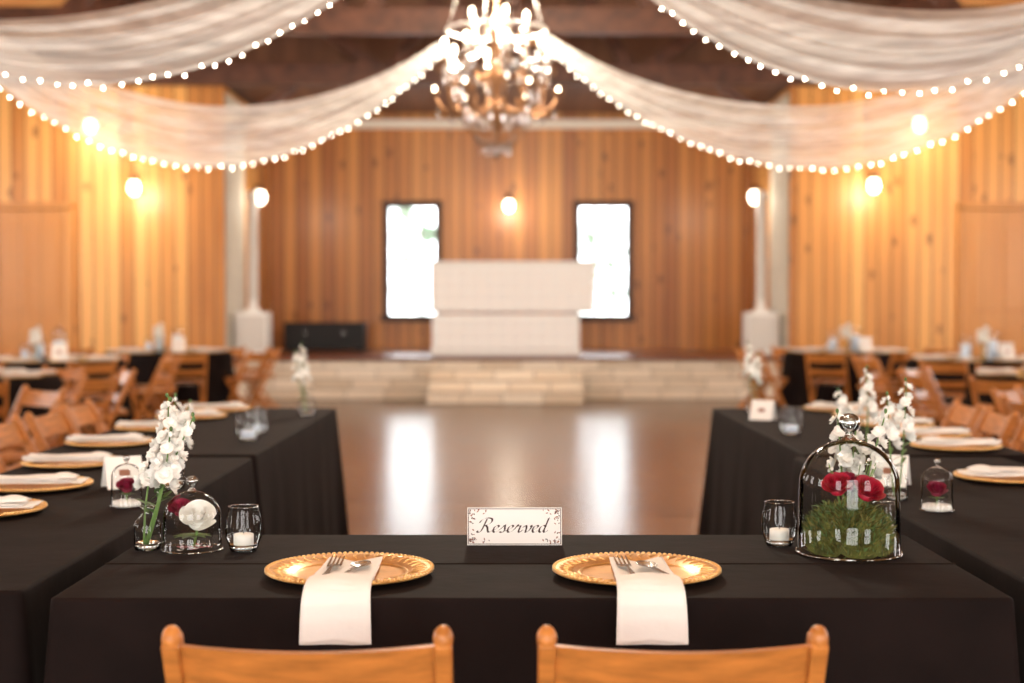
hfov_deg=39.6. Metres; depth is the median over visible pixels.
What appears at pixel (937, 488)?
glass cloche
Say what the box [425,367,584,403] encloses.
steps
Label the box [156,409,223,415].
napkin
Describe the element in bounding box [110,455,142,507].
glass cloche
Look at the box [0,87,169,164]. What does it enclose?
fairy lights
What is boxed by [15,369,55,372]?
napkin
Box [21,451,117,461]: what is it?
napkin
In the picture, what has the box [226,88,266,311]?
wall
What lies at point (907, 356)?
folding chair
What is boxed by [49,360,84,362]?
charger plate
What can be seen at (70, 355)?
napkin
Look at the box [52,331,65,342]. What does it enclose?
candle
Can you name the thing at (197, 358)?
folding chair
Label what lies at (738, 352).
folding chair
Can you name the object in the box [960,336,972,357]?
candle
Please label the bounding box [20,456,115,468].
charger plate
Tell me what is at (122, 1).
roof
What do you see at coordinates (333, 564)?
fork
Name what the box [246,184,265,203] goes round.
wall sconce
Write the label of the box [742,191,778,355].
speaker
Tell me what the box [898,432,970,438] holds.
charger plate
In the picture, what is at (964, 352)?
candle
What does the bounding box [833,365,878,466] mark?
bud vase
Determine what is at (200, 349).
napkin
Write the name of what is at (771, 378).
folding chair
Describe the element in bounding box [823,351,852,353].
charger plate
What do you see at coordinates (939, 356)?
napkin
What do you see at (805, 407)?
charger plate
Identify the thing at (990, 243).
door
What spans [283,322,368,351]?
equipment case
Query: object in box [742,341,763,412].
bud vase
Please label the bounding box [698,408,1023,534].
banquet table
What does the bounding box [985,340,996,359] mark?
candle
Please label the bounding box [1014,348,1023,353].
folding chair
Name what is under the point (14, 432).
folding chair
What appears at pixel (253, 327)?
speaker
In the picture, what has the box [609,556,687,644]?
folded napkin
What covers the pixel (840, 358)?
folding chair
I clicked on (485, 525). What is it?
sign
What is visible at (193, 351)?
charger plate
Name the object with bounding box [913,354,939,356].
napkin
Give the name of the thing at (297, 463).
banquet table
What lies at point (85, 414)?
folding chair
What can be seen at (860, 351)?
charger plate
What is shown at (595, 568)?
charger plate
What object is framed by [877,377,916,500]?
bud vase
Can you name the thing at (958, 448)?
charger plate
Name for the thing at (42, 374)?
charger plate
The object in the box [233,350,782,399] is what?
stage platform
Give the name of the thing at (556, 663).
folding chair
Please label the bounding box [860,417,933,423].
napkin
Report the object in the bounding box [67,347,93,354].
folding chair
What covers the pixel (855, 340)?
candle
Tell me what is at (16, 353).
folding chair
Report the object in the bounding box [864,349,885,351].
napkin
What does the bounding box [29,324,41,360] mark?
flowers
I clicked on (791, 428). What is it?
candle holder
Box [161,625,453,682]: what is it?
folding chair
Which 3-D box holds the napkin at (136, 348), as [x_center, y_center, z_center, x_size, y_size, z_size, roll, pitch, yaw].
[-4.725,0.089,17.617,0.310,0.033,0.125,1,1,22]
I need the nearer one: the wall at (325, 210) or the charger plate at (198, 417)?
the charger plate at (198, 417)
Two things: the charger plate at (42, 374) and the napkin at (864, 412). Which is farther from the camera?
the charger plate at (42, 374)
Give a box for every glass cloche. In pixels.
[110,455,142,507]
[161,476,223,554]
[795,413,902,561]
[920,458,953,511]
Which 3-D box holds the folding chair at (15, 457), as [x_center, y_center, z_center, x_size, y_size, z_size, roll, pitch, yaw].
[-2.736,0.709,8.165,0.426,0.807,0.463,0,1,-5]
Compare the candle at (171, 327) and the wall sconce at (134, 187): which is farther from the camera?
the wall sconce at (134, 187)
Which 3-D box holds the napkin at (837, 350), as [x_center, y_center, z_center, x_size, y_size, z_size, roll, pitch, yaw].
[3.873,0.107,16.890,0.125,0.033,0.310,1,2,24]
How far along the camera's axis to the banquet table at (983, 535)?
3.76 m
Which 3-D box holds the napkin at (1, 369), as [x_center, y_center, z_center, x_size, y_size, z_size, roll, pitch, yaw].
[-4.163,0.232,11.742,0.125,0.033,0.310,0,1,19]
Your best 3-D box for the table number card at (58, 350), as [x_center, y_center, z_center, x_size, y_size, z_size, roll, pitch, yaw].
[-4.580,0.106,14.387,0.150,0.178,0.125,0,1,-11]
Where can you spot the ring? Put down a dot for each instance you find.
(482, 20)
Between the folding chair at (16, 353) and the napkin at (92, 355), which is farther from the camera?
the folding chair at (16, 353)
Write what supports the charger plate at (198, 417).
on the banquet table at (297, 463)
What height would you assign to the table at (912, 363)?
0.746 m
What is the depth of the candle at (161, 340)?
17.48 m
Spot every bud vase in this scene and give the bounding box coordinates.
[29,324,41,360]
[133,393,195,550]
[152,322,163,352]
[164,393,194,489]
[291,342,315,415]
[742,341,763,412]
[826,408,889,501]
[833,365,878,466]
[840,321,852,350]
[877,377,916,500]
[976,324,990,360]
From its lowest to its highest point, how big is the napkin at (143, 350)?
0.033 m
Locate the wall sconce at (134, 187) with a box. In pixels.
[128,174,142,194]
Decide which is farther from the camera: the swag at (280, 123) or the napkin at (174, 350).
the napkin at (174, 350)
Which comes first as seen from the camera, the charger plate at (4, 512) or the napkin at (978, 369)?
the charger plate at (4, 512)
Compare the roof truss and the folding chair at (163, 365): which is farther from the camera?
the roof truss
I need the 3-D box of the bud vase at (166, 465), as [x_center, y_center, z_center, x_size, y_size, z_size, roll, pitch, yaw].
[-0.802,0.294,3.236,0.145,0.354,0.105,0,1,16]
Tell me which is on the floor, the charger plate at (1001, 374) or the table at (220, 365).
the table at (220, 365)
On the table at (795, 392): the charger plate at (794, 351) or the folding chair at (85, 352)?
the charger plate at (794, 351)
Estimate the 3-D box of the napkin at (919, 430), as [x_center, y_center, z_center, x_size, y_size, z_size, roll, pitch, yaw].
[1.765,0.371,6.011,0.310,0.033,0.125,0,1,2]
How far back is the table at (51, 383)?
10.88 m
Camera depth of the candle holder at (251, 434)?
5.84 m
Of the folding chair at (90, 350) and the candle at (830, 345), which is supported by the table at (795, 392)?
the candle at (830, 345)
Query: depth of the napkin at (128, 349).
17.16 m
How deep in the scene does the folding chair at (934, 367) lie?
13.71 m
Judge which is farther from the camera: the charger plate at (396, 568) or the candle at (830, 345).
the candle at (830, 345)
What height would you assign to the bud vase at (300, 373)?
0.370 m
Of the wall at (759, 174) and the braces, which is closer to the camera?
the braces
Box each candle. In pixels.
[21,345,29,357]
[32,337,45,359]
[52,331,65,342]
[146,343,151,350]
[154,332,164,351]
[171,327,182,349]
[828,332,837,349]
[828,343,833,350]
[849,327,860,351]
[959,344,969,357]
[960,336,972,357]
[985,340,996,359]
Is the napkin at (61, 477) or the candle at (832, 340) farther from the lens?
the candle at (832, 340)
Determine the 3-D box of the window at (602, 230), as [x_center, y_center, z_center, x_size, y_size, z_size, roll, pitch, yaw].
[1.505,-1.325,23.500,1.070,1.990,0.200,0,1,0]
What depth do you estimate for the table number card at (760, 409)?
6.89 m
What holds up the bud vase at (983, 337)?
on the table at (912, 363)
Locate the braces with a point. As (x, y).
(283, 92)
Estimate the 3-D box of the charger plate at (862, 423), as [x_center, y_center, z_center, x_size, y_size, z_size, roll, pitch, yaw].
[1.760,0.381,6.531,0.346,0.020,0.346,0,1,12]
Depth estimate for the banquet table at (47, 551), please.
3.52 m
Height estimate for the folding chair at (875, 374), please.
0.807 m
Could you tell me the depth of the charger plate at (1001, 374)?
11.24 m
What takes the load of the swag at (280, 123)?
hanging from the ring
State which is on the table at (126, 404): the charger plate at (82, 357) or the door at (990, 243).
the charger plate at (82, 357)
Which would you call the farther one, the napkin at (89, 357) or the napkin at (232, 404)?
the napkin at (89, 357)
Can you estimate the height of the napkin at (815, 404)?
0.033 m
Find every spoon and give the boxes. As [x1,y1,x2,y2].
[345,560,371,572]
[635,560,667,573]
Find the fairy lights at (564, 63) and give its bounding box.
[564,63,770,165]
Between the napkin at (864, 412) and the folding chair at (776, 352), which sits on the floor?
the folding chair at (776, 352)
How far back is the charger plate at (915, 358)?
14.60 m
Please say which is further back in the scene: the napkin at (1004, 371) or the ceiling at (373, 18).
the ceiling at (373, 18)
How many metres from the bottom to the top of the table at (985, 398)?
0.746 m
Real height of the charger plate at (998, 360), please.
0.020 m
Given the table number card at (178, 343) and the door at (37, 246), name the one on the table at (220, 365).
the table number card at (178, 343)
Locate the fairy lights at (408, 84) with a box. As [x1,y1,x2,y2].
[236,84,408,165]
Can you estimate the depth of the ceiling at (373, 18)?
15.94 m
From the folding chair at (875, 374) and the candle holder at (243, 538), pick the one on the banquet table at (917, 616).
the candle holder at (243, 538)
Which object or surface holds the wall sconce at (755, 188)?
attached to the wall at (759, 174)
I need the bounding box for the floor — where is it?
[134,400,775,534]
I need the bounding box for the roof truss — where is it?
[0,0,1023,85]
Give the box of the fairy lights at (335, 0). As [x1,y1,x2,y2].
[0,0,335,88]
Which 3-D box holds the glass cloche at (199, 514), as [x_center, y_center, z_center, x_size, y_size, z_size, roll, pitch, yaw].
[-0.722,0.386,3.210,0.141,0.168,0.140,0,1,0]
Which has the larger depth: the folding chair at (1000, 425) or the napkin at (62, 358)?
the napkin at (62, 358)
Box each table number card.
[51,343,67,359]
[101,455,144,489]
[172,337,184,350]
[749,400,776,419]
[857,337,872,351]
[870,454,910,487]
[997,343,1015,358]
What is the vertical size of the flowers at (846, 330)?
0.376 m
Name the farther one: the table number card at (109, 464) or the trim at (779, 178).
the trim at (779, 178)
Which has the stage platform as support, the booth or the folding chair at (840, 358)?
the booth
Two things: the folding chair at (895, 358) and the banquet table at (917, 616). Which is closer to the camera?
the banquet table at (917, 616)
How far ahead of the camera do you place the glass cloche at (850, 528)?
3.12 m
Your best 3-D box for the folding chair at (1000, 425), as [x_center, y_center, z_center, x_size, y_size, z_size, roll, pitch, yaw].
[2.253,0.735,7.088,0.426,0.807,0.463,0,1,3]
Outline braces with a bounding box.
[222,86,785,138]
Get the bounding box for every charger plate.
[0,375,41,378]
[0,476,93,492]
[0,499,47,516]
[3,360,39,362]
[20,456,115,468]
[40,372,56,375]
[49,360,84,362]
[65,437,153,447]
[68,356,88,358]
[83,359,117,360]
[107,351,127,352]
[114,426,166,431]
[126,351,155,353]
[155,412,226,419]
[162,351,191,353]
[185,406,251,412]
[193,351,221,352]
[264,551,433,584]
[552,551,721,585]
[794,351,821,352]
[804,406,866,411]
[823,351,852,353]
[832,413,894,419]
[860,351,888,353]
[860,422,933,426]
[887,351,908,352]
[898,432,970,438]
[910,440,1002,451]
[915,358,949,359]
[948,359,983,361]
[953,469,1023,484]
[976,373,1021,375]
[993,359,1023,361]
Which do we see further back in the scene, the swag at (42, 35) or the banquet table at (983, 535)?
the swag at (42, 35)
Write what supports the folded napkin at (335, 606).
on the charger plate at (396, 568)
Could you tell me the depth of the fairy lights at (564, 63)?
11.44 m
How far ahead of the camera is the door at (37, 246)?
19.92 m
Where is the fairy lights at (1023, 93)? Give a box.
[850,93,1023,167]
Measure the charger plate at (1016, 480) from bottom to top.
0.020 m
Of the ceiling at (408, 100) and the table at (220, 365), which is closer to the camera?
the table at (220, 365)
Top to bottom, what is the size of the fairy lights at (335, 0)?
1.397 m
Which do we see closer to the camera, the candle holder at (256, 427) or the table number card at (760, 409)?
the candle holder at (256, 427)
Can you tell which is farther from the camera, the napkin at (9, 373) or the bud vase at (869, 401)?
the napkin at (9, 373)
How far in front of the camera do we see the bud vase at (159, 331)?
17.18 m
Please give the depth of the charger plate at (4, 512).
3.77 m
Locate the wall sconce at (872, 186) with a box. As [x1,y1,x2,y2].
[865,172,879,192]
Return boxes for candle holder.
[225,504,261,552]
[235,410,261,440]
[248,408,268,434]
[761,499,796,546]
[779,406,803,435]
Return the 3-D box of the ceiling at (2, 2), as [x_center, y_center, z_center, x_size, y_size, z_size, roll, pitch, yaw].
[0.000,-4.868,7.884,18.600,3.190,24.600,0,1,0]
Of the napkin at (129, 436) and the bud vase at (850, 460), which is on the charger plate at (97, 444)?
the napkin at (129, 436)
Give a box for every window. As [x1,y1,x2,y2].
[380,201,442,321]
[573,201,635,321]
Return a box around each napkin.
[0,368,24,371]
[0,371,39,375]
[0,472,89,483]
[0,495,43,507]
[9,357,31,360]
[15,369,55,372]
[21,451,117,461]
[56,357,77,360]
[65,433,151,441]
[67,354,86,356]
[84,356,116,358]
[87,355,119,357]
[108,348,132,350]
[115,420,183,426]
[118,347,142,349]
[129,349,150,351]
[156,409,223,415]
[170,349,184,351]
[186,347,205,348]
[187,402,248,407]
[194,348,220,350]
[204,347,227,349]
[299,556,382,644]
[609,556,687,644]
[788,347,811,349]
[794,348,820,350]
[806,402,866,407]
[831,349,844,351]
[835,409,898,415]
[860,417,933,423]
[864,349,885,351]
[882,348,907,350]
[899,426,969,433]
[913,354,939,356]
[914,436,1001,445]
[916,355,947,358]
[944,354,960,356]
[956,356,974,359]
[957,464,1023,476]
[976,370,1019,373]
[977,368,1018,371]
[1000,357,1023,360]
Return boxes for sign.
[467,507,561,544]
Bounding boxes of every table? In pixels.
[0,374,68,466]
[0,457,258,682]
[3,358,133,434]
[38,408,348,534]
[44,535,1019,682]
[104,351,237,416]
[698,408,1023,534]
[776,350,910,408]
[788,457,1023,682]
[901,357,1023,426]
[961,372,1023,440]
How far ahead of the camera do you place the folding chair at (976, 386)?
10.47 m
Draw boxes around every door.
[0,202,74,357]
[956,202,1023,356]
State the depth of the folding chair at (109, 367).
13.54 m
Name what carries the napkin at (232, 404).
on the charger plate at (248, 407)
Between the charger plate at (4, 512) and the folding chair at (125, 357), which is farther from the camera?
the folding chair at (125, 357)
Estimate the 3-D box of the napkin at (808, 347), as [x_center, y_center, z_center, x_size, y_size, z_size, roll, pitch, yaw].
[3.582,0.089,17.634,0.310,0.033,0.125,1,2,24]
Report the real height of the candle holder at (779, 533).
0.101 m
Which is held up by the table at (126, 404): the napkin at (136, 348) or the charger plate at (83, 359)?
the charger plate at (83, 359)
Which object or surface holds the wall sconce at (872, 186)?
attached to the wall at (883, 263)
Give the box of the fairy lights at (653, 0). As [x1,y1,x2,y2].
[653,0,1022,95]
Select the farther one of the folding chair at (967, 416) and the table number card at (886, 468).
the folding chair at (967, 416)
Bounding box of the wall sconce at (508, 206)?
[504,194,513,211]
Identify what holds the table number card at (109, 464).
on the banquet table at (47, 551)
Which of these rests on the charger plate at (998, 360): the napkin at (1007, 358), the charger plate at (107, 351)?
the napkin at (1007, 358)
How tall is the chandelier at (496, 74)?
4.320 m
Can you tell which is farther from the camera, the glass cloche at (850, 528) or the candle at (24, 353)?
the candle at (24, 353)
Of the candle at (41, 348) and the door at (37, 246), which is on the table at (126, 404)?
the candle at (41, 348)
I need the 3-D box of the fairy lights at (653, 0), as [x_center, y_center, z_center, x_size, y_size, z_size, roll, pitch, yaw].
[1.545,-1.855,7.248,3.098,1.260,0.059,1,2,27]
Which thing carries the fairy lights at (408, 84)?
attached to the swag at (280, 123)
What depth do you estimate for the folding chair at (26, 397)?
9.12 m
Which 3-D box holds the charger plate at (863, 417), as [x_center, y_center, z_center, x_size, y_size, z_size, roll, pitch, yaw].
[1.760,0.369,7.031,0.346,0.020,0.346,0,1,-12]
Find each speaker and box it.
[235,191,271,353]
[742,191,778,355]
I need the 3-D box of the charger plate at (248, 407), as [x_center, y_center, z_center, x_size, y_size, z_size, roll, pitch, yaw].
[-1.550,0.357,7.511,0.346,0.020,0.346,0,1,12]
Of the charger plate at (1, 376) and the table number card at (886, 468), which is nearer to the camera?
the table number card at (886, 468)
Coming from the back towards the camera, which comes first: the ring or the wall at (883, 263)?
the wall at (883, 263)
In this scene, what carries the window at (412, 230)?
in the wall at (325, 210)
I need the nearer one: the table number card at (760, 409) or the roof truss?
the table number card at (760, 409)
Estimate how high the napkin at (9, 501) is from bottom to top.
0.033 m
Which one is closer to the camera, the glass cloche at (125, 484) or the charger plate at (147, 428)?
the glass cloche at (125, 484)
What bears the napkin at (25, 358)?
on the charger plate at (8, 361)
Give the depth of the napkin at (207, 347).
17.60 m
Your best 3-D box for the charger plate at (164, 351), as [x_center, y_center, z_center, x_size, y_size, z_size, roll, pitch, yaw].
[-3.979,0.130,16.894,0.346,0.020,0.346,-1,2,-39]
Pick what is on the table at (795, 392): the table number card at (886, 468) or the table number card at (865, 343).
the table number card at (865, 343)
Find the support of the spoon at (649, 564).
on the folded napkin at (651, 604)
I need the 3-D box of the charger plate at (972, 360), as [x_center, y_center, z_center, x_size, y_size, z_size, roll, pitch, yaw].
[4.584,0.191,14.347,0.346,0.020,0.346,0,1,18]
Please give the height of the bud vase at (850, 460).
0.310 m
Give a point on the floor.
(411, 467)
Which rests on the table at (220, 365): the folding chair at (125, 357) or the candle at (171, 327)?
the candle at (171, 327)
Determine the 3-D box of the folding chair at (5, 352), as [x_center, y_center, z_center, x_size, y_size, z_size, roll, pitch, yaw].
[-6.133,0.497,16.902,0.426,0.807,0.463,-1,2,-35]
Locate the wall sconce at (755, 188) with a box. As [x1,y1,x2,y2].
[749,184,768,203]
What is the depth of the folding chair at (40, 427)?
7.06 m
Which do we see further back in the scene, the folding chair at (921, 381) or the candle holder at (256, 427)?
the folding chair at (921, 381)
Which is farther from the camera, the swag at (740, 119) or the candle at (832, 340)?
the candle at (832, 340)
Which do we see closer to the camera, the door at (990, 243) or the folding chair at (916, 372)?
the folding chair at (916, 372)
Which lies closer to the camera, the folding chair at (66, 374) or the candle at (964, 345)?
the folding chair at (66, 374)
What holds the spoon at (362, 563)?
on the folded napkin at (335, 606)
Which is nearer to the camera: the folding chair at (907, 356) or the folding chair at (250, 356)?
the folding chair at (907, 356)
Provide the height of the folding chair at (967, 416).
0.807 m
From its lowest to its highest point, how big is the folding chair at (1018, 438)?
0.807 m
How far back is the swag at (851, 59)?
7.43 m
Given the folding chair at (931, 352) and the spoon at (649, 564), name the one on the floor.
the folding chair at (931, 352)
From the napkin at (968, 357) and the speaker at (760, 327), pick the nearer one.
the napkin at (968, 357)
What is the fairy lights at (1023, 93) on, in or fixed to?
attached to the swag at (740, 119)
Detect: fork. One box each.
[322,556,344,574]
[613,555,634,573]
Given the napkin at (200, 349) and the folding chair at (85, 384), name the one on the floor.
the folding chair at (85, 384)
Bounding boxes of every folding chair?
[0,351,18,355]
[0,378,8,466]
[0,384,66,452]
[0,392,78,463]
[0,414,37,472]
[2,349,17,354]
[24,406,77,451]
[41,364,85,397]
[55,372,121,446]
[60,398,106,434]
[64,360,116,431]
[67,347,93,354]
[84,351,136,415]
[89,367,136,433]
[91,352,128,363]
[128,356,181,420]
[133,353,182,417]
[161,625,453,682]
[165,351,207,409]
[214,345,245,376]
[225,349,272,407]
[243,347,280,407]
[536,625,828,682]
[735,346,768,407]
[741,349,787,407]
[771,345,800,405]
[805,351,849,404]
[850,353,901,409]
[852,356,904,409]
[878,351,928,407]
[897,369,959,426]
[900,365,953,426]
[905,351,944,362]
[919,359,968,421]
[923,347,948,354]
[941,398,984,436]
[969,375,1023,437]
[970,405,1018,446]
[976,363,1023,372]
[990,385,1023,451]
[999,393,1023,449]
[1008,417,1023,449]
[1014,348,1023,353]
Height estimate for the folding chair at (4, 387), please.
0.807 m
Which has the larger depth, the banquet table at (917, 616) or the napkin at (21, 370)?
the napkin at (21, 370)
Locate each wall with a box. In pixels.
[0,0,1023,354]
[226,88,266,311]
[264,113,748,349]
[748,88,787,311]
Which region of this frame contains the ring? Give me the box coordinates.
[445,0,547,40]
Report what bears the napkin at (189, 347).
on the charger plate
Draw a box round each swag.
[0,0,334,83]
[0,37,445,165]
[546,33,1023,167]
[654,0,1023,90]
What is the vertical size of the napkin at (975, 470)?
0.033 m
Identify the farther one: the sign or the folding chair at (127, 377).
the folding chair at (127, 377)
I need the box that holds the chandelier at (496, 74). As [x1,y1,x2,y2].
[429,0,562,160]
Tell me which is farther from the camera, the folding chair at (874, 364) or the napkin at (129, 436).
the folding chair at (874, 364)
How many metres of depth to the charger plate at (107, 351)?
17.05 m
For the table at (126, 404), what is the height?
0.746 m
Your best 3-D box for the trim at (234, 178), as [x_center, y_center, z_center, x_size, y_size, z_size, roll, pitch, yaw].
[-4.016,-1.649,20.666,0.047,3.705,1.300,0,1,0]
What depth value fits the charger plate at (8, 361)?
13.93 m
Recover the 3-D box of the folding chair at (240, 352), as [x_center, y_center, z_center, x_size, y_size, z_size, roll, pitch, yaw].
[-3.767,0.458,18.502,0.463,0.807,0.426,1,1,22]
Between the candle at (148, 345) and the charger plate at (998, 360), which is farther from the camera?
the candle at (148, 345)
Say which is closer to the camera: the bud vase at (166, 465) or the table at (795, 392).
the bud vase at (166, 465)
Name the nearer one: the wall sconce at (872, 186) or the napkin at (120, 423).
the napkin at (120, 423)
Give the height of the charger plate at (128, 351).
0.020 m
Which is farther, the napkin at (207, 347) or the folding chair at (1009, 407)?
the napkin at (207, 347)
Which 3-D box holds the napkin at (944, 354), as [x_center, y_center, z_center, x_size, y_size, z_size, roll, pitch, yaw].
[4.796,0.144,15.363,0.125,0.033,0.310,0,1,-11]
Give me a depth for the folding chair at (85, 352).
16.40 m
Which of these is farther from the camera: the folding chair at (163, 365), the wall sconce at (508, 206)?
the wall sconce at (508, 206)
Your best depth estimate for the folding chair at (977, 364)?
12.69 m
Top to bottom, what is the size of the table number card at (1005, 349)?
0.178 m
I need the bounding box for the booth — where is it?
[428,261,595,354]
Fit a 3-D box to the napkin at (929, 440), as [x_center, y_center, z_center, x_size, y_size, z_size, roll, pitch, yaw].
[1.725,0.383,5.511,0.310,0.033,0.125,0,1,4]
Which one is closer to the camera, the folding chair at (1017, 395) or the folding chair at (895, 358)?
the folding chair at (1017, 395)
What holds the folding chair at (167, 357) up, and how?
on the floor
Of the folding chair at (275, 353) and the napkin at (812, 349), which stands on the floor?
the folding chair at (275, 353)
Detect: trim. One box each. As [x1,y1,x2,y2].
[224,93,244,347]
[329,119,724,128]
[770,93,789,347]
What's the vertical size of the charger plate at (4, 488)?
0.020 m
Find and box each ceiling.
[0,0,1009,35]
[0,0,1023,5]
[227,88,786,112]
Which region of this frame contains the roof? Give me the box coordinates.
[120,0,903,5]
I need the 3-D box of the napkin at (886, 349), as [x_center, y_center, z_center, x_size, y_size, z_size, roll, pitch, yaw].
[4.618,0.100,17.181,0.310,0.033,0.125,1,2,24]
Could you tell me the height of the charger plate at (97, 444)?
0.020 m
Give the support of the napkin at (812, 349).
on the charger plate at (794, 351)
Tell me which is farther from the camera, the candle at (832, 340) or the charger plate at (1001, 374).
the candle at (832, 340)
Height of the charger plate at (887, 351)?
0.020 m
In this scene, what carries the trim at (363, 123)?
attached to the wall at (325, 210)
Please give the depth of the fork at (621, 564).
2.91 m

